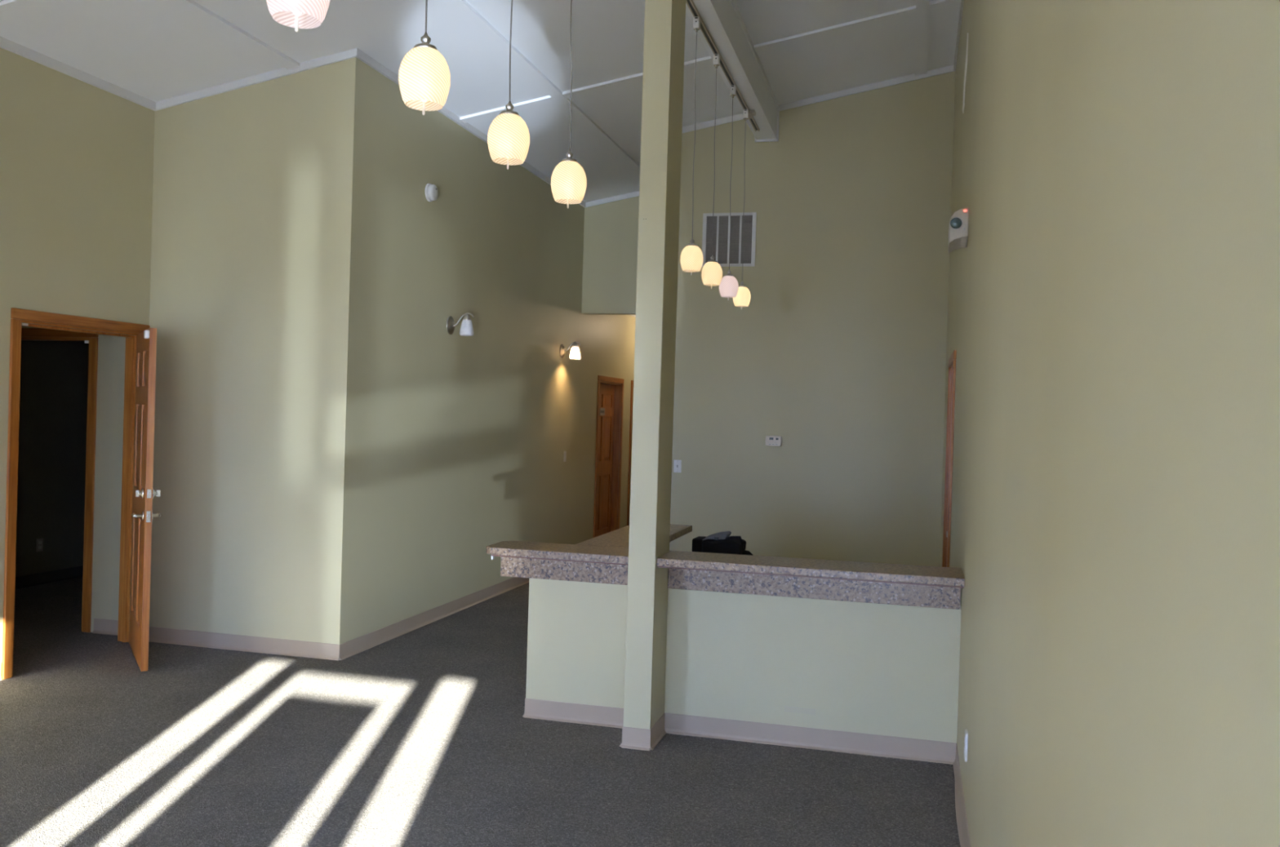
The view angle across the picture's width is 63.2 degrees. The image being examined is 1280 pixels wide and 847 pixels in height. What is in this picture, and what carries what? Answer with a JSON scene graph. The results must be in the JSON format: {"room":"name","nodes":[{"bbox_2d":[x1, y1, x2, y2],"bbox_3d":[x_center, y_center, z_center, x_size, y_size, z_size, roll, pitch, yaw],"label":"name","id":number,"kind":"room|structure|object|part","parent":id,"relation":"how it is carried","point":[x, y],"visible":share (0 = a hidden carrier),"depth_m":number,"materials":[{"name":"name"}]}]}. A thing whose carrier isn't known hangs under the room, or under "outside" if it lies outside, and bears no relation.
{"room":"office reception area","nodes":[
{"label":"office reception area","id":0,"kind":"room"},
{"bbox_2d":[15,340,88,577],"bbox_3d":[-3.507,0.220,9.414,3.945,2.600,3.563,2,0,15],"label":"wall","id":1,"kind":"structure","parent":0,"point":[54,375],"depth_m":9.54,"materials":[{"name":"paint"}]},
{"bbox_2d":[35,538,43,551],"bbox_3d":[-5.441,1.102,9.436,0.008,0.116,0.072,2,0,15],"label":"outlet","id":2,"kind":"object","parent":1,"relation":"attached to","point":[39,541],"visible":1,"depth_m":9.43,"materials":[{"name":"grey plastic"}]},
{"bbox_2d":[14,565,83,589],"bbox_3d":[-5.338,1.410,9.849,0.017,0.104,3.450,2,0,15],"label":"baseboard","id":3,"kind":"structure","parent":1,"relation":"attached to","point":[39,579],"depth_m":9.54,"materials":[{"name":"plastic"}]},
{"bbox_2d":[22,325,125,632],"bbox_3d":[-5.143,0.183,7.939,3.246,2.600,0.120,2,0,15],"label":"wall","id":4,"kind":"structure","parent":0,"point":[111,349],"depth_m":7.54,"materials":[{"name":"paint"}]},
{"bbox_2d":[21,328,98,632],"bbox_3d":[-4.458,0.400,7.750,1.050,2.210,0.138,2,0,15],"label":"door","id":5,"kind":"structure","parent":4,"relation":"in","point":[27,334],"depth_m":7.56,"materials":[{"name":"brown wood"}]},
{"bbox_3d":[-4.441,-0.672,7.684,1.050,0.065,0.018,2,0,15],"label":"head casing","id":6,"kind":"part","parent":5,"relation":"part of","materials":[{"name":"brown wood"}]},
{"bbox_3d":[-3.998,0.448,7.568,0.065,2.145,0.018,2,0,15],"label":"casing","id":7,"kind":"part","parent":5,"relation":"part of","materials":[{"name":"brown wood"}]},
{"bbox_2d":[92,618,118,635],"bbox_3d":[-3.800,1.475,7.516,0.356,0.104,0.017,2,0,15],"label":"baseboard","id":8,"kind":"structure","parent":4,"relation":"attached to","point":[107,627],"depth_m":7.54,"materials":[{"name":"plastic"}]},
{"bbox_2d":[0,47,155,676],"bbox_3d":[-4.498,-0.372,3.686,0.120,3.814,7.853,2,0,15],"label":"wall","id":9,"kind":"structure","parent":0,"point":[77,156],"depth_m":6.60,"materials":[{"name":"paint"}]},
{"bbox_2d":[0,662,2,680],"bbox_3d":[-4.651,1.485,3.058,0.017,0.104,6.560,2,0,15],"label":"baseboard","id":10,"kind":"structure","parent":9,"relation":"attached to","point":[1,679],"depth_m":6.23,"materials":[{"name":"plastic"}]},
{"bbox_2d":[0,35,156,111],"bbox_3d":[-4.388,-2.232,3.595,0.022,0.056,7.733,2,0,15],"label":"trim","id":11,"kind":"structure","parent":9,"relation":"attached to","point":[6,44],"depth_m":6.61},
{"bbox_2d":[149,57,364,644],"bbox_3d":[-2.697,-0.490,7.212,1.569,4.103,0.120,2,0,15],"label":"wall","id":12,"kind":"structure","parent":0,"point":[257,188],"depth_m":7.13,"materials":[{"name":"paint"}]},
{"bbox_2d":[148,626,339,661],"bbox_3d":[-2.774,1.509,7.161,1.572,0.104,0.017,2,0,15],"label":"baseboard","id":13,"kind":"structure","parent":12,"relation":"attached to","point":[158,635],"depth_m":7.15,"materials":[{"name":"plastic"}]},
{"bbox_2d":[155,47,358,110],"bbox_3d":[-2.639,-2.353,7.125,1.565,0.340,0.018,2,0,15],"label":"trim","id":14,"kind":"structure","parent":12,"relation":"attached to","point":[346,55],"depth_m":7.11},
{"bbox_2d":[0,577,960,846],"bbox_3d":[-0.501,1.696,8.168,12.400,0.150,18.850,2,0,15],"label":"floor","id":15,"kind":"structure","parent":0,"point":[421,737],"depth_m":4.99,"materials":[{"name":"carpet"}]},
{"bbox_2d":[623,0,685,729],"bbox_3d":[0.083,-0.452,5.447,0.142,4.222,0.317,2,0,15],"label":"pillar","id":16,"kind":"structure","parent":15,"relation":"on","point":[664,23],"depth_m":5.30,"materials":[{"name":"paint"}]},
{"bbox_2d":[621,726,650,751],"bbox_3d":[-0.021,1.606,5.302,0.148,0.104,0.017,2,0,15],"label":"baseboard","id":17,"kind":"structure","parent":16,"relation":"attached to","point":[637,739],"depth_m":5.30,"materials":[{"name":"plastic"}]},
{"bbox_2d":[649,713,666,750],"bbox_3d":[0.098,1.609,5.443,0.017,0.104,0.317,2,0,15],"label":"baseboard","id":18,"kind":"structure","parent":16,"relation":"attached to","point":[658,732],"depth_m":5.43,"materials":[{"name":"plastic"}]},
{"bbox_3d":[0.910,1.304,5.904,1.550,0.755,0.756,2,0,15],"label":"desk","id":19,"kind":"object","parent":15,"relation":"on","visible":0},
{"bbox_2d":[691,531,753,555],"bbox_3d":[0.498,0.774,6.093,0.375,0.276,0.200,2,0,15],"label":"bag","id":20,"kind":"object","parent":19,"relation":"on","point":[721,542],"visible":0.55,"depth_m":6.02,"materials":[{"name":"black fabric"}]},
{"bbox_2d":[0,0,960,202],"bbox_3d":[0.467,-2.997,4.896,9.004,1.808,13.010,2,0,15],"label":"ceiling","id":21,"kind":"structure","parent":0,"point":[156,51],"depth_m":7.34,"materials":[{"name":"paint"}]},
{"bbox_2d":[685,0,779,142],"bbox_3d":[-0.230,-2.716,4.135,0.213,0.340,10.884,2,0,15],"label":"beam","id":22,"kind":"structure","parent":21,"relation":"attached to","point":[722,19],"depth_m":7.59,"materials":[{"name":"paint"}]},
{"bbox_2d":[685,0,759,131],"bbox_3d":[0.658,-2.546,7.617,0.092,0.036,2.970,2,0,15],"label":"track","id":23,"kind":"object","parent":22,"relation":"attached to","point":[691,4],"visible":0.91,"depth_m":7.37,"materials":[{"name":"beige plastic"}]},
{"bbox_2d":[680,16,702,275],"bbox_3d":[0.346,-1.737,6.525,0.145,1.614,0.145,2,0,15],"label":"pendant lamp","id":24,"kind":"object","parent":23,"relation":"hanging from","point":[691,256],"visible":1,"depth_m":6.50,"materials":[{"name":"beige glass"}]},
{"bbox_3d":[0.325,-1.039,6.531,0.145,0.164,0.145,2,0,15],"label":"lamp shade","id":25,"kind":"part","parent":24,"relation":"part of","materials":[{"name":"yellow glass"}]},
{"bbox_3d":[0.342,-1.809,6.527,0.018,1.300,0.011,2,0,8],"label":"cord","id":26,"kind":"part","parent":24,"relation":"part of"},
{"bbox_2d":[701,53,722,288],"bbox_3d":[0.518,-1.737,7.183,0.145,1.614,0.145,2,0,15],"label":"pendant lamp","id":27,"kind":"object","parent":23,"relation":"hanging from","point":[712,272],"visible":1,"depth_m":7.15,"materials":[{"name":"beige glass"}]},
{"bbox_3d":[0.497,-1.039,7.189,0.145,0.164,0.145,2,0,15],"label":"lamp shade","id":28,"kind":"part","parent":27,"relation":"part of","materials":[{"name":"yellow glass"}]},
{"bbox_3d":[0.514,-1.809,7.184,0.018,1.300,0.009,2,1,30],"label":"cord","id":29,"kind":"part","parent":27,"relation":"part of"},
{"bbox_2d":[719,84,737,300],"bbox_3d":[0.690,-1.735,7.841,0.145,1.616,0.145,2,0,15],"label":"pendant lamp","id":30,"kind":"object","parent":23,"relation":"hanging from","point":[728,286],"visible":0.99,"depth_m":7.81,"materials":[{"name":"pink glass"}]},
{"bbox_3d":[0.669,-1.036,7.846,0.145,0.164,0.145,2,0,15],"label":"lamp shade","id":31,"kind":"part","parent":30,"relation":"part of","materials":[{"name":"pink glass"}]},
{"bbox_3d":[0.686,-1.808,7.841,0.018,1.303,0.011,2,0,15],"label":"cord","id":32,"kind":"part","parent":30,"relation":"part of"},
{"bbox_2d":[733,109,751,309],"bbox_3d":[0.847,-1.734,8.441,0.145,1.618,0.145,2,0,15],"label":"pendant lamp","id":33,"kind":"object","parent":23,"relation":"hanging from","point":[743,297],"visible":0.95,"depth_m":8.41,"materials":[{"name":"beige glass"}]},
{"bbox_3d":[0.826,-1.034,8.446,0.145,0.164,0.145,2,0,15],"label":"lamp shade","id":34,"kind":"part","parent":33,"relation":"part of","materials":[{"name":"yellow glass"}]},
{"bbox_3d":[0.843,-1.807,8.442,0.018,1.305,0.011,2,0,9],"label":"cord","id":35,"kind":"part","parent":33,"relation":"part of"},
{"bbox_3d":[-0.135,-2.842,4.100,0.010,0.047,10.864,2,0,15],"label":"trim","id":36,"kind":"part","parent":22,"relation":"part of","materials":[{"name":"paint"}]},
{"bbox_3d":[1.146,-2.708,9.390,0.213,0.323,0.020,2,0,15],"label":"trim","id":37,"kind":"part","parent":22,"relation":"part of","materials":[{"name":"white paint"}]},
{"bbox_2d":[348,63,635,640],"bbox_3d":[-0.760,-0.467,11.752,0.120,4.103,9.647,2,0,15],"label":"wall","id":38,"kind":"structure","parent":0,"point":[460,442],"depth_m":8.68,"materials":[{"name":"paint"}]},
{"bbox_2d":[424,183,438,201],"bbox_3d":[-1.603,-1.782,8.028,0.054,0.140,0.140,2,0,15],"label":"smoke detector","id":39,"kind":"object","parent":38,"relation":"attached to","point":[431,191],"visible":1,"depth_m":7.99,"materials":[{"name":"white plastic"}]},
{"bbox_2d":[339,577,528,660],"bbox_3d":[-1.288,1.533,9.710,0.017,0.104,5.667,2,0,15],"label":"baseboard","id":40,"kind":"structure","parent":38,"relation":"attached to","point":[354,646],"depth_m":8.16,"materials":[{"name":"plastic"}]},
{"bbox_2d":[445,312,474,336],"bbox_3d":[-1.446,-0.806,8.441,0.210,0.186,0.150,2,0,15],"label":"wall sconce","id":41,"kind":"object","parent":38,"relation":"attached to","point":[466,328],"visible":1,"depth_m":8.40,"materials":[{"name":"white glass"}]},
{"bbox_3d":[-1.430,-0.844,8.437,0.180,0.108,0.011,2,0,15],"label":"arm","id":42,"kind":"part","parent":41,"relation":"part of","materials":[{"name":"silver metal"}]},
{"bbox_3d":[-1.403,-0.776,8.430,0.116,0.129,0.116,2,0,15],"label":"lamp shade","id":43,"kind":"part","parent":41,"relation":"part of","materials":[{"name":"white glass"}]},
{"bbox_2d":[356,48,586,207],"bbox_3d":[-1.251,-2.471,9.359,0.018,0.055,5.007,2,0,15],"label":"trim","id":44,"kind":"structure","parent":38,"relation":"attached to","point":[362,56],"depth_m":8.36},
{"bbox_2d":[564,451,566,462],"bbox_3d":[-0.818,0.361,11.378,0.009,0.116,0.072,2,0,15],"label":"light switch","id":45,"kind":"object","parent":38,"relation":"attached to","point":[565,452],"visible":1,"depth_m":11.37,"materials":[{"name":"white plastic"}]},
{"bbox_2d":[560,342,580,359],"bbox_3d":[-0.737,-0.786,11.150,0.210,0.186,0.150,2,0,15],"label":"wall sconce","id":46,"kind":"object","parent":38,"relation":"attached to","point":[575,352],"visible":1,"depth_m":11.11,"materials":[{"name":"white glass"}]},
{"bbox_3d":[-0.721,-0.824,11.146,0.180,0.108,0.011,2,0,15],"label":"arm","id":47,"kind":"part","parent":46,"relation":"part of","materials":[{"name":"silver metal"}]},
{"bbox_3d":[-0.694,-0.756,11.139,0.116,0.129,0.116,2,0,15],"label":"lamp shade","id":48,"kind":"part","parent":46,"relation":"part of","materials":[{"name":"white glass"}]},
{"bbox_2d":[592,375,624,537],"bbox_3d":[-0.446,0.501,13.033,0.138,2.165,1.120,2,0,15],"label":"door","id":49,"kind":"structure","parent":38,"relation":"in","point":[610,393],"depth_m":13.29,"materials":[{"name":"brown wood"}]},
{"bbox_3d":[-0.523,0.536,12.508,0.018,2.100,0.065,2,0,15],"label":"casing","id":50,"kind":"part","parent":49,"relation":"part of","materials":[{"name":"brown wood"}]},
{"bbox_3d":[-0.561,0.992,12.852,0.031,0.680,0.308,2,0,15],"label":"panel","id":51,"kind":"part","parent":49,"relation":"part of","materials":[{"name":"brown wood"}]},
{"bbox_3d":[-0.537,0.193,12.846,0.031,0.560,0.308,2,0,15],"label":"panel","id":52,"kind":"part","parent":49,"relation":"part of","materials":[{"name":"brown wood"}]},
{"bbox_3d":[-0.522,-0.286,12.842,0.031,0.158,0.308,2,0,15],"label":"panel","id":53,"kind":"part","parent":49,"relation":"part of","materials":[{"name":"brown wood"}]},
{"bbox_3d":[-0.469,-0.147,12.972,0.004,0.090,0.200,2,0,15],"label":"sign plate","id":54,"kind":"part","parent":49,"relation":"part of","materials":[{"name":"grey plastic"}]},
{"bbox_3d":[-0.457,0.992,13.247,0.031,0.680,0.308,2,0,15],"label":"panel","id":55,"kind":"part","parent":49,"relation":"part of","materials":[{"name":"brown wood"}]},
{"bbox_3d":[-0.433,0.192,13.241,0.031,0.560,0.308,2,0,15],"label":"panel","id":56,"kind":"part","parent":49,"relation":"part of","materials":[{"name":"brown wood"}]},
{"bbox_3d":[-0.419,-0.286,13.237,0.031,0.158,0.308,2,0,15],"label":"panel","id":57,"kind":"part","parent":49,"relation":"part of","materials":[{"name":"brown wood"}]},
{"bbox_3d":[-0.357,-0.546,13.010,0.018,0.065,1.120,2,0,15],"label":"head casing","id":58,"kind":"part","parent":49,"relation":"part of","materials":[{"name":"brown wood"}]},
{"bbox_3d":[-0.256,0.536,13.529,0.018,2.100,0.065,2,0,15],"label":"casing","id":59,"kind":"part","parent":49,"relation":"part of","materials":[{"name":"brown wood"}]},
{"bbox_2d":[626,380,633,525],"bbox_3d":[-0.062,0.501,14.499,0.138,2.165,1.110,2,0,15],"label":"door","id":60,"kind":"structure","parent":38,"relation":"in","point":[632,381],"depth_m":13.95,"materials":[{"name":"brown wood"}]},
{"bbox_2d":[581,195,639,315],"bbox_3d":[-0.037,-1.975,11.691,1.215,1.492,0.120,2,0,15],"label":"wall header","id":61,"kind":"structure","parent":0,"point":[611,230],"depth_m":11.70,"materials":[{"name":"paint"}]},
{"bbox_2d":[586,191,639,207],"bbox_3d":[-0.028,-2.564,11.617,1.197,0.272,0.018,2,0,15],"label":"trim","id":62,"kind":"structure","parent":61,"relation":"attached to","point":[633,194],"depth_m":11.68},
{"bbox_2d":[629,392,633,511],"bbox_3d":[-0.980,0.257,14.418,1.590,2.600,4.600,2,0,15],"label":"wall","id":63,"kind":"structure","parent":0,"point":[633,393],"depth_m":16.47,"materials":[{"name":"paint"}]},
{"bbox_2d":[525,578,961,743],"bbox_3d":[0.500,1.206,5.558,2.300,0.932,0.111,2,0,15],"label":"wall","id":64,"kind":"structure","parent":0,"point":[862,668],"depth_m":5.46,"materials":[{"name":"paint"}]},
{"bbox_2d":[523,698,623,728],"bbox_3d":[-0.326,1.594,5.709,0.655,0.104,0.017,2,0,15],"label":"baseboard","id":65,"kind":"structure","parent":64,"relation":"attached to","point":[600,716],"depth_m":5.72,"materials":[{"name":"plastic"}]},
{"bbox_2d":[486,541,964,609],"bbox_3d":[0.393,0.792,5.415,2.459,0.194,0.373,2,0,15],"label":"countertop","id":66,"kind":"structure","parent":64,"relation":"attached to","point":[922,586],"depth_m":5.37,"materials":[{"name":"stone"}]},
{"bbox_2d":[664,713,956,764],"bbox_3d":[0.856,1.632,5.400,1.506,0.104,0.017,2,0,15],"label":"baseboard","id":67,"kind":"structure","parent":64,"relation":"attached to","point":[928,751],"depth_m":5.39,"materials":[{"name":"plastic"}]},
{"bbox_2d":[669,71,955,567],"bbox_3d":[2.238,-0.756,12.534,2.834,4.849,6.616,2,0,15],"label":"wall","id":68,"kind":"structure","parent":0,"point":[837,352],"depth_m":9.27,"materials":[{"name":"paint"}]},
{"bbox_2d":[673,460,681,472],"bbox_3d":[0.345,0.395,9.602,0.072,0.116,0.016,2,0,15],"label":"light switch","id":69,"kind":"object","parent":68,"relation":"attached to","point":[677,464],"visible":1,"depth_m":9.60,"materials":[{"name":"white plastic"}]},
{"bbox_2d":[681,113,743,133],"bbox_3d":[0.565,-2.732,9.543,0.990,0.234,0.018,2,0,15],"label":"trim","id":70,"kind":"structure","parent":68,"relation":"attached to","point":[738,117],"depth_m":9.51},
{"bbox_2d":[702,212,756,266],"bbox_3d":[0.810,-1.675,9.481,0.490,0.488,0.014,2,0,15],"label":"air vent","id":71,"kind":"object","parent":68,"relation":"in","point":[743,243],"visible":0.86,"depth_m":9.48,"materials":[{"name":"white metal"}]},
{"bbox_2d":[765,435,782,446],"bbox_3d":[1.202,0.157,9.369,0.145,0.096,0.032,2,0,15],"label":"thermostat","id":72,"kind":"object","parent":68,"relation":"attached to","point":[772,441],"visible":1,"depth_m":9.36,"materials":[{"name":"beige plastic"}]},
{"bbox_2d":[778,65,955,111],"bbox_3d":[1.988,-2.955,9.170,1.511,0.330,0.018,2,0,15],"label":"trim","id":73,"kind":"structure","parent":68,"relation":"attached to","point":[949,68],"depth_m":9.16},
{"bbox_2d":[939,0,1279,846],"bbox_3d":[1.623,-0.714,4.839,0.124,4.849,8.584,2,0,15],"label":"wall","id":74,"kind":"structure","parent":0,"point":[1113,323],"depth_m":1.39,"materials":[{"name":"paint"}]},
{"bbox_2d":[942,350,956,567],"bbox_3d":[2.213,0.614,7.287,0.140,2.190,0.990,2,0,15],"label":"door","id":75,"kind":"structure","parent":74,"relation":"in","point":[952,361],"depth_m":7.69,"materials":[{"name":"brown wood"}]},
{"bbox_3d":[2.272,0.645,7.750,0.018,2.125,0.065,2,0,15],"label":"casing","id":76,"kind":"part","parent":75,"relation":"part of","materials":[{"name":"brown wood"}]},
{"bbox_3d":[2.038,0.645,6.855,0.018,2.125,0.065,2,0,15],"label":"casing","id":77,"kind":"part","parent":75,"relation":"part of","materials":[{"name":"brown wood"}]},
{"bbox_3d":[2.188,-0.450,7.294,0.018,0.065,0.990,2,0,15],"label":"head casing","id":78,"kind":"part","parent":75,"relation":"part of","materials":[{"name":"brown wood"}]},
{"bbox_2d":[948,207,968,253],"bbox_3d":[1.769,-1.073,5.781,0.102,0.237,0.129,2,0,15],"label":"detector","id":79,"kind":"object","parent":74,"relation":"attached to","point":[959,220],"visible":1,"depth_m":5.74,"materials":[{"name":"beige plastic"}]},
{"bbox_2d":[953,0,964,71],"bbox_3d":[1.627,-3.070,4.828,0.018,0.055,8.566,2,0,15],"label":"trim","id":80,"kind":"structure","parent":74,"relation":"attached to","point":[962,1],"depth_m":8.13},
{"bbox_2d":[953,744,970,846],"bbox_3d":[0.983,1.655,2.971,0.028,0.104,4.647,2,0,15],"label":"baseboard","id":81,"kind":"structure","parent":74,"relation":"attached to","point":[961,813],"depth_m":4.48,"materials":[{"name":"plastic"}]},
{"bbox_2d":[964,728,968,762],"bbox_3d":[1.367,1.350,4.366,0.012,0.120,0.072,2,0,15],"label":"outlet","id":82,"kind":"object","parent":74,"relation":"attached to","point":[966,736],"visible":1,"depth_m":4.33,"materials":[{"name":"white plastic"}]},
{"bbox_3d":[-0.065,1.182,6.395,0.110,0.932,1.221,2,0,15],"label":"wall","id":83,"kind":"structure","parent":0,"visible":0},
{"bbox_2d":[576,524,692,547],"bbox_3d":[-0.005,0.696,6.365,0.380,0.040,1.347,2,0,15],"label":"countertop","id":84,"kind":"structure","parent":83,"relation":"on","point":[619,538],"depth_m":6.21,"materials":[{"name":"stone"}]},
{"bbox_3d":[-5.464,0.183,6.712,3.246,2.600,2.417,2,0,15],"label":"wall","id":85,"kind":"structure","parent":0,"visible":0},
{"bbox_2d":[1,307,162,679],"bbox_3d":[-3.386,0.430,6.719,0.794,2.230,1.155,2,0,15],"label":"door","id":86,"kind":"structure","parent":85,"relation":"in","point":[138,493],"depth_m":6.59,"materials":[{"name":"brown wood"}]},
{"bbox_3d":[-3.779,0.455,6.259,0.018,2.165,0.065,2,0,15],"label":"casing","id":87,"kind":"part","parent":86,"relation":"part of","materials":[{"name":"brown wood"}]},
{"bbox_3d":[-3.608,-0.660,6.777,0.018,0.065,1.155,2,0,15],"label":"head casing","id":88,"kind":"part","parent":86,"relation":"part of","materials":[{"name":"brown wood"}]},
{"bbox_3d":[-3.392,0.951,7.024,0.031,0.680,0.277,1,1,-31],"label":"panel","id":89,"kind":"part","parent":86,"relation":"part of","materials":[{"name":"brown wood"}]},
{"bbox_3d":[-3.368,0.151,7.018,0.031,0.560,0.277,1,1,-31],"label":"panel","id":90,"kind":"part","parent":86,"relation":"part of","materials":[{"name":"brown wood"}]},
{"bbox_3d":[-3.159,0.577,6.542,0.067,0.062,0.141,1,1,-31],"label":"handle","id":91,"kind":"part","parent":86,"relation":"part of","materials":[{"name":"silver metal"}]},
{"bbox_3d":[-3.352,-0.363,7.013,0.031,0.230,0.277,1,1,-31],"label":"panel","id":92,"kind":"part","parent":86,"relation":"part of","materials":[{"name":"brown wood"}]},
{"bbox_3d":[-3.200,0.959,6.700,0.031,0.680,0.277,1,1,-31],"label":"panel","id":93,"kind":"part","parent":86,"relation":"part of","materials":[{"name":"brown wood"}]},
{"bbox_3d":[-3.176,0.160,6.693,0.031,0.560,0.277,1,1,-31],"label":"panel","id":94,"kind":"part","parent":86,"relation":"part of","materials":[{"name":"brown wood"}]},
{"bbox_3d":[-3.161,-0.355,6.689,0.031,0.230,0.277,1,1,-31],"label":"panel","id":95,"kind":"part","parent":86,"relation":"part of","materials":[{"name":"brown wood"}]},
{"bbox_3d":[-3.055,0.513,6.473,0.024,0.205,0.012,1,1,-31],"label":"latch plate","id":96,"kind":"part","parent":86,"relation":"part of","materials":[{"name":"silver metal"}]},
{"bbox_3d":[-3.067,0.579,6.596,0.067,0.062,0.141,1,1,-31],"label":"handle","id":97,"kind":"part","parent":86,"relation":"part of","materials":[{"name":"silver metal"}]},
{"bbox_3d":[-0.504,-2.554,3.233,0.036,0.020,2.500,2,0,15],"label":"track","id":98,"kind":"object","parent":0,"visible":0},
{"bbox_2d":[266,0,329,32],"bbox_3d":[-0.748,-1.712,2.336,0.145,1.662,0.145,2,0,15],"label":"pendant lamp","id":99,"kind":"object","parent":98,"relation":"hanging from","point":[296,14],"visible":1,"depth_m":2.33,"materials":[{"name":"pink glass"}]},
{"bbox_3d":[-0.770,-0.990,2.341,0.040,0.140,0.040,2,0,15],"label":"bulb","id":100,"kind":"part","parent":99,"relation":"part of","materials":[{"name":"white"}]},
{"bbox_2d":[398,0,450,115],"bbox_3d":[-0.589,-1.709,2.945,0.145,1.668,0.145,2,0,15],"label":"pendant lamp","id":101,"kind":"object","parent":98,"relation":"hanging from","point":[424,74],"visible":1,"depth_m":2.90,"materials":[{"name":"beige glass"}]},
{"bbox_3d":[-0.610,-0.984,2.951,0.145,0.164,0.145,2,0,15],"label":"lamp shade","id":102,"kind":"part","parent":101,"relation":"part of","materials":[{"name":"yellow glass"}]},
{"bbox_3d":[-0.595,-1.782,2.946,0.022,1.355,0.012,2,0,15],"label":"cord","id":103,"kind":"part","parent":101,"relation":"part of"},
{"bbox_2d":[487,0,529,169],"bbox_3d":[-0.428,-1.707,3.559,0.145,1.672,0.145,2,0,15],"label":"pendant lamp","id":104,"kind":"object","parent":98,"relation":"hanging from","point":[508,135],"visible":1,"depth_m":3.52,"materials":[{"name":"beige glass"}]},
{"bbox_3d":[-0.450,-0.980,3.565,0.145,0.164,0.145,2,0,15],"label":"lamp shade","id":105,"kind":"part","parent":104,"relation":"part of","materials":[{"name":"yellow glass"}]},
{"bbox_3d":[-0.434,-1.780,3.562,0.022,1.359,0.012,2,0,15],"label":"cord","id":106,"kind":"part","parent":104,"relation":"part of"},
{"bbox_2d":[551,0,586,208],"bbox_3d":[-0.264,-1.705,4.183,0.145,1.676,0.145,2,0,15],"label":"pendant lamp","id":107,"kind":"object","parent":98,"relation":"hanging from","point":[568,178],"visible":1,"depth_m":4.14,"materials":[{"name":"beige glass"}]},
{"bbox_3d":[-0.286,-0.976,4.189,0.145,0.164,0.145,2,0,15],"label":"lamp shade","id":108,"kind":"part","parent":107,"relation":"part of","materials":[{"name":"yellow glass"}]},
{"bbox_3d":[-0.271,-1.778,4.185,0.021,1.363,0.011,2,0,-7],"label":"cord","id":109,"kind":"part","parent":107,"relation":"part of","materials":[{"name":"black plastic"}]}
]}

